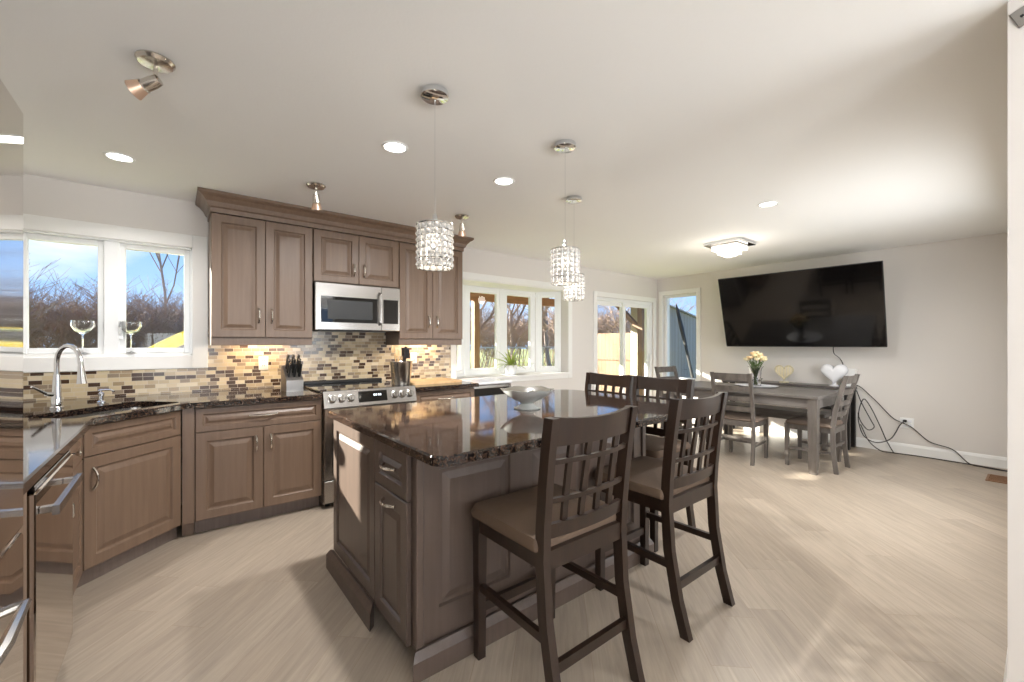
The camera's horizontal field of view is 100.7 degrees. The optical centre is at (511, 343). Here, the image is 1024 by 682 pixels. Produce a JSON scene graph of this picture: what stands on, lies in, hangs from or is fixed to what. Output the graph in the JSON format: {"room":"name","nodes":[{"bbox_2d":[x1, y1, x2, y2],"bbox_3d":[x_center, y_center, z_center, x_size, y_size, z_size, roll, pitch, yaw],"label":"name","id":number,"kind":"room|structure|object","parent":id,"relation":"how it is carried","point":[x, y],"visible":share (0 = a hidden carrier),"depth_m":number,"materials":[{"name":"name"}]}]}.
{"room":"kitchen","nodes":[
{"label":"kitchen","id":0,"kind":"room"},
{"bbox_2d":[23,174,656,504],"bbox_3d":[-0.505,0.043,5.093,7.970,2.545,0.160,0,0,-38],"label":"wall","id":1,"kind":"structure","parent":0,"point":[42,196],"depth_m":3.40,"materials":[{"name":"white paint"}]},
{"bbox_2d":[23,214,207,372],"bbox_3d":[-2.953,-0.336,3.134,1.140,1.053,0.178,0,0,-38],"label":"window","id":2,"kind":"structure","parent":1,"relation":"in","point":[111,252],"depth_m":3.11,"materials":[{"name":"white paint"}]},
{"bbox_2d":[70,320,94,353],"bbox_3d":[-3.039,-0.049,3.001,0.124,0.235,0.124,0,0,-38],"label":"goblet","id":3,"kind":"object","parent":2,"relation":"on","point":[82,327],"visible":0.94,"depth_m":2.97,"materials":[{"name":"clear glass"}]},
{"bbox_2d":[120,321,141,352],"bbox_3d":[-2.839,-0.049,3.159,0.124,0.235,0.124,0,0,-38],"label":"goblet","id":4,"kind":"object","parent":2,"relation":"on","point":[130,327],"visible":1,"depth_m":3.13,"materials":[{"name":"clear glass"}]},
{"bbox_2d":[23,330,450,400],"bbox_3d":[-2.073,0.132,3.736,3.503,0.494,0.012,0,0,-38],"label":"backsplash","id":5,"kind":"structure","parent":1,"relation":"attached to","point":[331,355],"depth_m":3.65,"materials":[{"name":"tile"}]},
{"bbox_2d":[209,213,311,344],"bbox_3d":[-2.063,-0.487,3.502,0.703,0.995,0.385,0,0,-38],"label":"upper cabinet","id":6,"kind":"object","parent":1,"relation":"attached to","point":[260,272],"visible":1,"depth_m":3.35,"materials":[{"name":"beige wood"}]},
{"bbox_2d":[259,356,267,369],"bbox_3d":[-2.146,0.165,3.662,0.072,0.116,0.010,0,0,-38],"label":"wall outlet","id":7,"kind":"object","parent":1,"relation":"attached to","point":[263,360],"visible":1,"depth_m":3.66,"materials":[{"name":"white plastic"}]},
{"bbox_2d":[195,187,473,251],"bbox_3d":[-1.464,-1.058,3.946,2.364,0.141,0.433,0,0,-38],"label":"crown molding","id":8,"kind":"structure","parent":1,"relation":"attached to","point":[209,201],"depth_m":3.51,"materials":[{"name":"beige wood"}]},
{"bbox_2d":[312,229,398,287],"bbox_3d":[-1.484,-0.761,3.962,0.764,0.448,0.385,0,0,-38],"label":"upper cabinet","id":9,"kind":"object","parent":1,"relation":"attached to","point":[340,258],"visible":0.98,"depth_m":3.80,"materials":[{"name":"beige wood"}]},
{"bbox_2d":[312,282,399,331],"bbox_3d":[-1.461,-0.323,3.936,0.757,0.411,0.410,0,0,-38],"label":"microwave","id":10,"kind":"object","parent":9,"relation":"attached to","point":[336,307],"visible":0.97,"depth_m":3.78,"materials":[{"name":"grey metal"}]},
{"bbox_2d":[410,353,416,362],"bbox_3d":[-1.051,0.150,4.534,0.072,0.116,0.010,0,0,-38],"label":"wall outlet","id":11,"kind":"object","parent":1,"relation":"attached to","point":[413,356],"visible":0.9,"depth_m":4.53,"materials":[{"name":"white plastic"}]},
{"bbox_2d":[385,242,462,344],"bbox_3d":[-0.901,-0.487,4.426,0.713,0.995,0.385,0,0,-38],"label":"upper cabinet","id":12,"kind":"object","parent":1,"relation":"attached to","point":[431,302],"visible":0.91,"depth_m":4.27,"materials":[{"name":"beige wood"}]},
{"bbox_2d":[450,272,571,381],"bbox_3d":[-0.070,-0.190,5.630,1.990,1.390,0.520,0,0,-38],"label":"window","id":13,"kind":"structure","parent":1,"relation":"in","point":[502,287],"depth_m":5.77,"materials":[{"name":"white paint"}]},
{"bbox_2d":[490,347,529,374],"bbox_3d":[-0.020,0.216,5.557,0.562,0.369,0.615,0,0,-19],"label":"potted plant","id":14,"kind":"object","parent":13,"relation":"on","point":[510,368],"visible":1,"depth_m":5.49,"materials":[{"name":"green plant"}]},
{"bbox_2d":[593,291,655,395],"bbox_3d":[1.819,0.235,6.917,1.630,2.060,0.158,0,0,-38],"label":"door","id":15,"kind":"structure","parent":1,"relation":"in","point":[619,302],"depth_m":6.92,"materials":[{"name":"white paint"}]},
{"bbox_2d":[0,0,1009,278],"bbox_3d":[1.854,-1.180,2.127,7.970,0.100,7.740,0,0,-38],"label":"ceiling","id":16,"kind":"structure","parent":0,"point":[871,125],"depth_m":2.07,"materials":[{"name":"paint"}]},
{"bbox_2d":[103,151,135,162],"bbox_3d":[-2.370,-1.127,2.562,0.150,0.007,0.150,0,0,-38],"label":"recessed light","id":17,"kind":"object","parent":16,"relation":"in","point":[116,156],"visible":1,"depth_m":2.56,"materials":[{"name":"white plastic"}]},
{"bbox_2d":[125,49,175,99],"bbox_3d":[-1.437,-1.051,1.687,0.162,0.157,0.128,0,0,-5],"label":"ceiling spotlight","id":18,"kind":"object","parent":16,"relation":"attached to","point":[140,88],"visible":1,"depth_m":1.67,"materials":[{"name":"grey metal"}]},
{"bbox_2d":[306,182,325,209],"bbox_3d":[-1.393,-1.042,3.013,0.127,0.176,0.127,0,0,28],"label":"ceiling spotlight","id":19,"kind":"object","parent":16,"relation":"attached to","point":[316,205],"visible":1,"depth_m":3.01,"materials":[{"name":"grey metal"}]},
{"bbox_2d":[381,141,407,153],"bbox_3d":[-0.671,-1.127,2.432,0.150,0.007,0.150,0,0,-38],"label":"recessed light","id":20,"kind":"object","parent":16,"relation":"in","point":[396,147],"visible":1,"depth_m":2.43,"materials":[{"name":"white plastic"}]},
{"bbox_2d":[415,84,453,271],"bbox_3d":[-0.346,-0.734,1.901,0.172,0.792,0.172,0,0,-38],"label":"pendant lamp","id":21,"kind":"object","parent":16,"relation":"hanging from","point":[433,247],"visible":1,"depth_m":1.85,"materials":[{"name":"clear glass"}]},
{"bbox_2d":[431,213,438,232],"bbox_3d":[-0.346,-0.542,1.901,0.040,0.085,0.039,0,0,-38],"label":"socket","id":22,"kind":"object","parent":21,"relation":"attached to","point":[434,216],"depth_m":1.89,"materials":[{"name":"silver metal"}]},
{"bbox_2d":[455,214,468,235],"bbox_3d":[-0.441,-1.042,3.744,0.129,0.176,0.129,0,0,39],"label":"ceiling spotlight","id":23,"kind":"object","parent":16,"relation":"attached to","point":[461,217],"visible":1,"depth_m":3.74,"materials":[{"name":"grey metal"}]},
{"bbox_2d":[493,177,514,185],"bbox_3d":[-0.056,-1.127,2.939,0.150,0.007,0.150,0,0,-38],"label":"recessed light","id":24,"kind":"object","parent":16,"relation":"in","point":[503,181],"visible":1,"depth_m":2.94,"materials":[{"name":"white"}]},
{"bbox_2d":[550,139,579,285],"bbox_3d":[0.300,-0.734,2.396,0.172,0.792,0.172,0,0,-38],"label":"pendant lamp","id":25,"kind":"object","parent":16,"relation":"hanging from","point":[570,257],"visible":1,"depth_m":2.34,"materials":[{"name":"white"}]},
{"bbox_2d":[563,240,568,255],"bbox_3d":[0.300,-0.542,2.396,0.040,0.085,0.039,0,0,-38],"label":"socket","id":26,"kind":"object","parent":25,"relation":"attached to","point":[565,242],"depth_m":2.39,"materials":[{"name":"silver metal"}]},
{"bbox_2d":[563,195,584,300],"bbox_3d":[0.480,-0.734,3.281,0.172,0.792,0.172,0,0,-38],"label":"pendant lamp","id":27,"kind":"object","parent":16,"relation":"hanging from","point":[574,292],"visible":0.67,"depth_m":3.23,"materials":[{"name":"white"}]},
{"bbox_2d":[703,237,755,257],"bbox_3d":[2.434,-1.052,4.747,0.400,0.155,0.400,0,0,-38],"label":"flush ceiling light","id":28,"kind":"object","parent":16,"relation":"attached to","point":[732,247],"visible":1,"depth_m":4.67,"materials":[{"name":"white glass"}]},
{"bbox_2d":[757,201,778,207],"bbox_3d":[2.066,-1.127,3.422,0.150,0.007,0.150,0,0,-38],"label":"recessed light","id":29,"kind":"object","parent":16,"relation":"in","point":[768,203],"visible":1,"depth_m":3.42,"materials":[{"name":"white plastic"}]},
{"bbox_2d":[56,422,1007,681],"bbox_3d":[1.854,1.290,2.127,7.970,0.050,7.740,0,0,-38],"label":"floor","id":30,"kind":"structure","parent":0,"point":[889,567],"depth_m":2.08,"materials":[{"name":"beige wood"}]},
{"bbox_2d":[0,79,31,681],"bbox_3d":[-1.207,0.338,0.532,0.773,1.855,0.905,0,0,-38],"label":"refrigerator","id":31,"kind":"object","parent":30,"relation":"on","point":[13,609],"visible":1,"depth_m":0.99,"materials":[{"name":"grey metal"}]},
{"bbox_2d":[17,492,26,681],"bbox_3d":[-1.617,0.842,0.929,0.705,0.847,0.203,0,0,-38],"label":"end panel","id":32,"kind":"object","parent":30,"relation":"on","point":[23,530],"visible":0.08,"depth_m":1.21,"materials":[{"name":"beige wood"}]},
{"bbox_2d":[27,450,82,681],"bbox_3d":[-1.792,0.842,1.310,0.626,0.846,0.592,0,0,-38],"label":"dishwasher","id":33,"kind":"object","parent":30,"relation":"on","point":[50,499],"visible":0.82,"depth_m":1.38,"materials":[{"name":"grey metal"}]},
{"bbox_2d":[69,436,82,594],"bbox_3d":[-2.231,0.841,1.732,0.676,0.848,0.593,0,0,-38],"label":"base cabinet","id":34,"kind":"object","parent":30,"relation":"on","point":[76,449],"visible":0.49,"depth_m":2.04,"materials":[{"name":"brown wood"}]},
{"bbox_2d":[77,410,180,587],"bbox_3d":[-2.649,0.841,2.528,1.060,0.848,1.145,0,0,-38],"label":"base cabinet","id":35,"kind":"object","parent":30,"relation":"on","point":[132,466],"visible":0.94,"depth_m":2.39,"materials":[{"name":"brown wood"}]},
{"bbox_2d":[23,387,321,494],"bbox_3d":[-1.887,0.398,2.236,1.927,0.035,2.589,0,0,-38],"label":"countertop","id":36,"kind":"structure","parent":35,"relation":"on","point":[47,437],"depth_m":2.46,"materials":[{"name":"brown stone"}]},
{"bbox_2d":[30,344,87,408],"bbox_3d":[-2.599,0.189,2.427,0.267,0.382,0.158,0,0,15],"label":"faucet","id":37,"kind":"object","parent":36,"relation":"on","point":[56,394],"visible":1,"depth_m":2.48,"materials":[{"name":"silver metal"}]},
{"bbox_2d":[61,407,146,418],"bbox_3d":[-2.363,0.511,2.487,0.390,0.187,0.680,0,0,7],"label":"sink","id":38,"kind":"object","parent":36,"relation":"in","point":[129,408],"visible":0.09,"depth_m":2.61,"materials":[{"name":"silver metal"}]},
{"bbox_2d":[97,389,114,402],"bbox_3d":[-2.649,0.337,2.766,0.101,0.086,0.043,0,0,-5],"label":"soap dispenser","id":39,"kind":"object","parent":36,"relation":"on","point":[101,394],"visible":1,"depth_m":2.76,"materials":[{"name":"silver metal"}]},
{"bbox_2d":[281,354,302,391],"bbox_3d":[-1.771,0.232,3.426,0.126,0.296,0.176,0,0,-44],"label":"knife block","id":40,"kind":"object","parent":36,"relation":"on","point":[291,375],"visible":1,"depth_m":3.39,"materials":[{"name":"grey metal"}]},
{"bbox_2d":[182,408,194,535],"bbox_3d":[-2.124,0.841,2.781,0.064,0.848,0.093,0,0,-38],"label":"filler panel","id":41,"kind":"object","parent":30,"relation":"on","point":[188,415],"visible":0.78,"depth_m":2.75,"materials":[{"name":"beige wood"}]},
{"bbox_2d":[195,399,321,532],"bbox_3d":[-1.985,0.841,3.289,0.779,0.848,0.791,0,0,-38],"label":"base cabinet","id":42,"kind":"object","parent":30,"relation":"on","point":[259,460],"visible":0.96,"depth_m":2.98,"materials":[{"name":"brown wood"}]},
{"bbox_2d":[303,378,416,505],"bbox_3d":[-1.353,0.802,3.732,0.764,0.925,0.854,0,0,-38],"label":"range","id":43,"kind":"object","parent":30,"relation":"on","point":[365,392],"visible":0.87,"depth_m":3.39,"materials":[{"name":"grey metal"}]},
{"bbox_2d":[303,380,413,393],"bbox_3d":[-1.382,0.372,3.769,0.764,0.015,0.760,0,0,-38],"label":"cooktop","id":44,"kind":"object","parent":43,"relation":"in","point":[325,386],"depth_m":3.64,"materials":[{"name":"black glass"}]},
{"bbox_2d":[416,387,473,401],"bbox_3d":[-0.832,0.841,4.206,0.628,0.848,0.791,0,0,-38],"label":"base cabinet","id":45,"kind":"object","parent":30,"relation":"on","point":[431,395],"visible":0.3,"depth_m":3.91,"materials":[{"name":"beige wood"}]},
{"bbox_2d":[391,381,478,390],"bbox_3d":[-0.824,0.398,4.217,0.660,0.035,0.787,0,0,-38],"label":"countertop","id":46,"kind":"structure","parent":45,"relation":"on","point":[463,384],"depth_m":3.92,"materials":[{"name":"brown stone"}]},
{"bbox_2d":[390,345,412,384],"bbox_3d":[-1.001,0.187,3.830,0.205,0.356,0.204,0,0,-42],"label":"utensil crock","id":47,"kind":"object","parent":46,"relation":"on","point":[400,370],"visible":1,"depth_m":3.76,"materials":[{"name":"grey metal"}]},
{"bbox_2d":[409,378,461,384],"bbox_3d":[-0.816,0.368,4.207,0.540,0.022,0.380,0,0,-40],"label":"cutting board","id":48,"kind":"object","parent":46,"relation":"on","point":[428,380],"visible":0.88,"depth_m":4.15,"materials":[{"name":"brown wood"}]},
{"bbox_2d":[462,378,511,396],"bbox_3d":[-0.370,0.838,4.762,0.570,0.855,0.485,0,0,-38],"label":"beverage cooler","id":49,"kind":"object","parent":30,"relation":"on","point":[487,386],"visible":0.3,"depth_m":4.62,"materials":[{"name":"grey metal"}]},
{"bbox_2d":[326,420,653,681],"bbox_3d":[-0.103,0.841,2.464,1.578,0.849,1.075,0,0,-38],"label":"base cabinet","id":50,"kind":"object","parent":30,"relation":"on","point":[403,524],"visible":0.65,"depth_m":1.80,"materials":[{"name":"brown wood"}]},
{"bbox_2d":[328,390,669,466],"bbox_3d":[0.099,0.398,2.521,1.927,0.035,1.298,0,0,-38],"label":"countertop","id":51,"kind":"structure","parent":50,"relation":"on","point":[448,432],"depth_m":2.11,"materials":[{"name":"brown stone"}]},
{"bbox_2d":[500,386,553,409],"bbox_3d":[0.089,0.320,2.498,0.301,0.118,0.319,0,0,34],"label":"pedestal bowl","id":52,"kind":"object","parent":51,"relation":"on","point":[526,398],"visible":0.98,"depth_m":2.44,"materials":[{"name":"grey ceramic"}]},
{"bbox_2d":[471,405,644,681],"bbox_3d":[0.165,0.751,1.659,0.472,1.028,0.533,0,0,-38],"label":"counter stool","id":53,"kind":"object","parent":30,"relation":"on","point":[548,525],"visible":1,"depth_m":1.54,"materials":[{"name":"brown wood"}]},
{"bbox_2d":[585,372,633,395],"bbox_3d":[0.615,0.751,3.274,0.533,1.028,0.472,0,0,-37],"label":"counter stool","id":54,"kind":"object","parent":30,"relation":"on","point":[626,381],"visible":0.29,"depth_m":3.40,"materials":[{"name":"brown wood"}]},
{"bbox_2d":[593,392,734,642],"bbox_3d":[0.752,0.751,2.136,0.472,1.028,0.533,0,0,-38],"label":"counter stool","id":55,"kind":"object","parent":30,"relation":"on","point":[667,486],"visible":0.95,"depth_m":1.99,"materials":[{"name":"brown wood"}]},
{"bbox_2d":[632,376,695,551],"bbox_3d":[0.919,0.751,2.892,0.533,1.028,0.472,0,0,-40],"label":"counter stool","id":56,"kind":"object","parent":30,"relation":"on","point":[654,445],"visible":0.43,"depth_m":2.88,"materials":[{"name":"brown wood"}]},
{"bbox_2d":[654,366,709,441],"bbox_3d":[2.232,0.785,5.589,0.444,0.960,0.554,0,0,-33],"label":"dining chair","id":57,"kind":"object","parent":30,"relation":"on","point":[658,370],"visible":0.23,"depth_m":5.74,"materials":[{"name":"grey wood"}]},
{"bbox_2d":[710,372,768,465],"bbox_3d":[2.502,0.785,4.670,0.554,0.960,0.444,0,0,-42],"label":"dining chair","id":58,"kind":"object","parent":30,"relation":"on","point":[748,420],"visible":0.81,"depth_m":4.53,"materials":[{"name":"grey wood"}]},
{"bbox_2d":[670,381,841,474],"bbox_3d":[2.752,0.885,4.933,0.850,0.760,1.605,0,0,-38],"label":"dining table","id":59,"kind":"object","parent":30,"relation":"on","point":[813,400],"visible":0.52,"depth_m":4.33,"materials":[{"name":"grey wood"}]},
{"bbox_2d":[735,383,778,387],"bbox_3d":[2.875,0.493,4.996,0.462,0.022,0.314,0,0,40],"label":"serving tray","id":60,"kind":"object","parent":59,"relation":"on","point":[739,384],"visible":0.84,"depth_m":4.95,"materials":[{"name":"white ceramic"}]},
{"bbox_2d":[743,351,767,385],"bbox_3d":[2.905,0.292,5.034,0.235,0.413,0.249,0,0,-38],"label":"flower vase","id":61,"kind":"object","parent":60,"relation":"on","point":[755,369],"visible":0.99,"depth_m":4.99,"materials":[{"name":"clear glass"}]},
{"bbox_2d":[724,401,830,454],"bbox_3d":[3.256,1.032,5.401,0.340,0.465,1.300,0,0,-38],"label":"bench","id":62,"kind":"object","parent":30,"relation":"on","point":[768,410],"visible":0.37,"depth_m":5.18,"materials":[{"name":"grey wood"}]},
{"bbox_2d":[722,380,856,449],"bbox_3d":[3.660,0.892,5.716,0.305,0.745,1.510,0,0,-38],"label":"console table","id":63,"kind":"object","parent":30,"relation":"on","point":[851,422],"visible":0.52,"depth_m":5.20,"materials":[{"name":"grey wood"}]},
{"bbox_2d":[774,365,793,382],"bbox_3d":[3.652,0.400,5.690,0.060,0.239,0.235,0,0,-38],"label":"heart ornament","id":64,"kind":"object","parent":63,"relation":"on","point":[778,366],"visible":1,"depth_m":5.68,"materials":[{"name":"wood"}]},
{"bbox_2d":[820,405,843,410],"bbox_3d":[3.662,0.785,5.718,0.250,0.040,1.390,0,0,-38],"label":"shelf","id":65,"kind":"object","parent":63,"relation":"attached to","point":[827,407],"depth_m":5.22,"materials":[{"name":"white wood"}]},
{"bbox_2d":[820,364,847,385],"bbox_3d":[4.002,0.384,5.266,0.116,0.270,0.282,0,0,-38],"label":"heart ornament","id":66,"kind":"object","parent":63,"relation":"on","point":[832,373],"visible":1,"depth_m":5.23,"materials":[{"name":"white ceramic"}]},
{"bbox_2d":[845,368,857,385],"bbox_3d":[4.181,0.412,5.242,0.104,0.215,0.124,0,0,-38],"label":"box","id":67,"kind":"object","parent":63,"relation":"on","point":[851,372],"visible":0.44,"depth_m":5.20,"materials":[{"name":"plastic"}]},
{"bbox_2d":[856,390,894,452],"bbox_3d":[4.304,0.914,5.027,0.354,0.700,0.081,0,0,41],"label":"extension cord","id":68,"kind":"object","parent":63,"relation":"hanging from","point":[856,390],"visible":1,"depth_m":5.06,"materials":[{"name":"black plastic"}]},
{"bbox_2d":[856,385,1007,471],"bbox_3d":[4.605,0.883,4.676,0.111,0.764,1.354,0,0,-36],"label":"extension cord","id":69,"kind":"object","parent":63,"relation":"hanging from","point":[856,385],"visible":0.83,"depth_m":4.72,"materials":[{"name":"black plastic"}]},
{"bbox_2d":[784,374,859,474],"bbox_3d":[3.191,0.785,4.365,0.444,0.960,0.554,0,0,-38],"label":"dining chair","id":70,"kind":"object","parent":30,"relation":"on","point":[832,426],"visible":0.97,"depth_m":4.30,"materials":[{"name":"grey wood"}]},
{"bbox_2d":[860,424,1006,470],"bbox_3d":[4.593,1.114,4.608,0.142,0.302,1.271,0,0,-35],"label":"extension cord","id":71,"kind":"object","parent":30,"relation":"on","point":[860,424],"visible":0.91,"depth_m":4.76,"materials":[{"name":"black plastic"}]},
{"bbox_2d":[985,474,1007,483],"bbox_3d":[4.551,1.262,3.965,0.300,0.006,0.150,0,0,-38],"label":"floor vent","id":72,"kind":"object","parent":30,"relation":"in","point":[990,477],"visible":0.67,"depth_m":3.97,"materials":[{"name":"brown wood"}]},
{"bbox_2d":[657,232,1007,457],"bbox_3d":[3.928,0.043,5.793,0.160,2.545,4.263,0,0,-38],"label":"wall","id":73,"kind":"structure","parent":0,"point":[943,366],"depth_m":4.79,"materials":[{"name":"white paint"}]},
{"bbox_2d":[659,288,700,380],"bbox_3d":[2.847,-0.115,7.129,0.168,1.580,0.745,0,0,-38],"label":"window","id":74,"kind":"structure","parent":73,"relation":"in","point":[691,291],"depth_m":7.27,"materials":[{"name":"white paint"}]},
{"bbox_2d":[718,260,887,346],"bbox_3d":[3.672,-0.437,5.449,0.665,0.947,1.762,0,0,-38],"label":"television","id":75,"kind":"object","parent":73,"relation":"attached to","point":[840,305],"visible":1,"depth_m":5.23,"materials":[{"name":"black plastic"}]},
{"bbox_2d":[692,419,1007,468],"bbox_3d":[3.822,1.208,5.786,0.014,0.115,4.143,0,0,-38],"label":"baseboard","id":76,"kind":"structure","parent":73,"relation":"attached to","point":[945,454],"depth_m":4.79,"materials":[{"name":"white paint"}]},
{"bbox_2d":[900,417,913,428],"bbox_3d":[4.531,0.910,4.869,0.045,0.120,0.120,0,0,-38],"label":"wall outlet","id":77,"kind":"object","parent":73,"relation":"attached to","point":[909,421],"visible":1,"depth_m":4.87,"materials":[{"name":"white plastic"}]},
{"bbox_2d":[858,412,904,442],"bbox_3d":[4.346,0.997,4.999,0.422,0.346,0.058,0,0,38],"label":"extension cord","id":78,"kind":"object","parent":77,"relation":"attached to","point":[858,412],"visible":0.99,"depth_m":5.00,"materials":[{"name":"black plastic"}]},
{"bbox_2d":[1008,0,1023,681],"bbox_3d":[3.413,0.068,2.737,4.450,2.395,0.120,0,0,-38],"label":"wall partition","id":79,"kind":"structure","parent":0,"point":[1015,34],"depth_m":1.39,"materials":[{"name":"white paint"}]},
{"bbox_2d":[1003,647,1007,681],"bbox_3d":[3.364,1.208,2.783,4.430,0.115,0.014,0,0,-38],"label":"baseboard","id":80,"kind":"structure","parent":79,"relation":"attached to","point":[1005,679],"depth_m":1.51,"materials":[{"name":"white paint"}]},
{"bbox_2d":[1009,6,1023,27],"bbox_3d":[1.661,-1.067,1.357,0.009,0.081,0.090,0,0,-38],"label":"door hinge","id":81,"kind":"object","parent":79,"relation":"attached to","point":[1017,16],"visible":1,"depth_m":1.37,"materials":[{"name":"grey metal"}]},
{"label":"outside","id":82,"kind":"structure","parent":0,"visible":0},
{"bbox_2d":[456,349,608,393],"bbox_3d":[-21.550,1.465,43.157,140.000,0.100,85.619,0,0,-38],"label":"ground","id":83,"kind":"structure","parent":82,"point":[551,351],"depth_m":38.70,"materials":[{"name":"green plant"}]},
{"bbox_2d":[148,331,183,347],"bbox_3d":[-5.180,0.390,7.380,1.900,2.050,0.600,0,0,-38],"label":"slide","id":84,"kind":"object","parent":83,"relation":"on","point":[176,340],"visible":0.13,"depth_m":6.80,"materials":[{"name":"yellow plastic"}]},
{"bbox_2d":[149,252,183,315],"bbox_3d":[-15.027,-3.906,18.785,5.267,10.645,5.962,0,0,-38],"label":"bare tree","id":85,"kind":"object","parent":83,"relation":"on","point":[158,255],"visible":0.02,"depth_m":17.85,"materials":[{"name":"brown plant"}]},
{"bbox_2d":[29,253,695,367],"bbox_3d":[-4.276,-0.818,19.086,33.401,4.487,19.506,0,0,-38],"label":"thicket","id":86,"kind":"object","parent":83,"relation":"on","point":[56,318],"visible":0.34,"depth_m":13.71,"materials":[{"name":"brown plant"}]},
{"bbox_2d":[470,302,509,334],"bbox_3d":[-0.889,-2.267,21.857,5.903,7.412,3.117,0,0,-16],"label":"bare tree","id":87,"kind":"object","parent":83,"relation":"on","point":[482,307],"visible":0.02,"depth_m":21.86,"materials":[{"name":"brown plant"}]},
{"bbox_2d":[456,347,554,367],"bbox_3d":[3.181,0.765,20.419,14.409,1.300,0.061,0,0,-38],"label":"fence","id":88,"kind":"object","parent":83,"relation":"on","point":[543,356],"visible":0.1,"depth_m":18.23,"materials":[{"name":"metal"}]},
{"bbox_2d":[488,302,525,364],"bbox_3d":[-0.480,-2.267,23.369,5.903,7.412,3.117,0,0,33],"label":"bare tree","id":89,"kind":"object","parent":83,"relation":"on","point":[524,306],"visible":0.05,"depth_m":22.65,"materials":[{"name":"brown plant"}]},
{"bbox_2d":[524,298,550,365],"bbox_3d":[1.478,-2.267,21.875,3.117,7.412,5.903,0,0,3],"label":"bare tree","id":90,"kind":"object","parent":83,"relation":"on","point":[544,313],"visible":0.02,"depth_m":22.57,"materials":[{"name":"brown plant"}]},
{"bbox_2d":[470,292,643,394],"bbox_3d":[-0.434,0.070,7.373,8.100,2.690,3.318,0,0,-38],"label":"porch","id":91,"kind":"object","parent":83,"relation":"on","point":[475,298],"visible":0.09,"depth_m":9.20,"materials":[{"name":"brown wood"}]},
{"bbox_2d":[598,333,630,391],"bbox_3d":[3.099,0.550,12.240,0.150,1.730,3.100,0,0,-38],"label":"fence","id":92,"kind":"object","parent":83,"relation":"on","point":[608,343],"visible":0.13,"depth_m":12.43,"materials":[{"name":"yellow wood"}]},
{"bbox_2d":[631,305,695,377],"bbox_3d":[3.917,0.245,10.272,2.485,2.340,0.900,0,0,-38],"label":"garden shed","id":93,"kind":"object","parent":83,"relation":"on","point":[678,358],"visible":0.18,"depth_m":9.78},
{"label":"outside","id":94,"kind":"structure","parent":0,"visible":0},
{"bbox_3d":[45.036,1.465,13.067,73.240,0.100,44.381,0,0,-38],"label":"ground","id":95,"kind":"structure","parent":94,"visible":0},
{"bbox_2d":[676,305,693,377],"bbox_3d":[3.740,0.292,8.712,0.500,2.259,0.780,0,0,-38],"label":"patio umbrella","id":96,"kind":"object","parent":95,"relation":"on","point":[681,327],"visible":0.54,"depth_m":8.84,"materials":[{"name":"grey fabric"}]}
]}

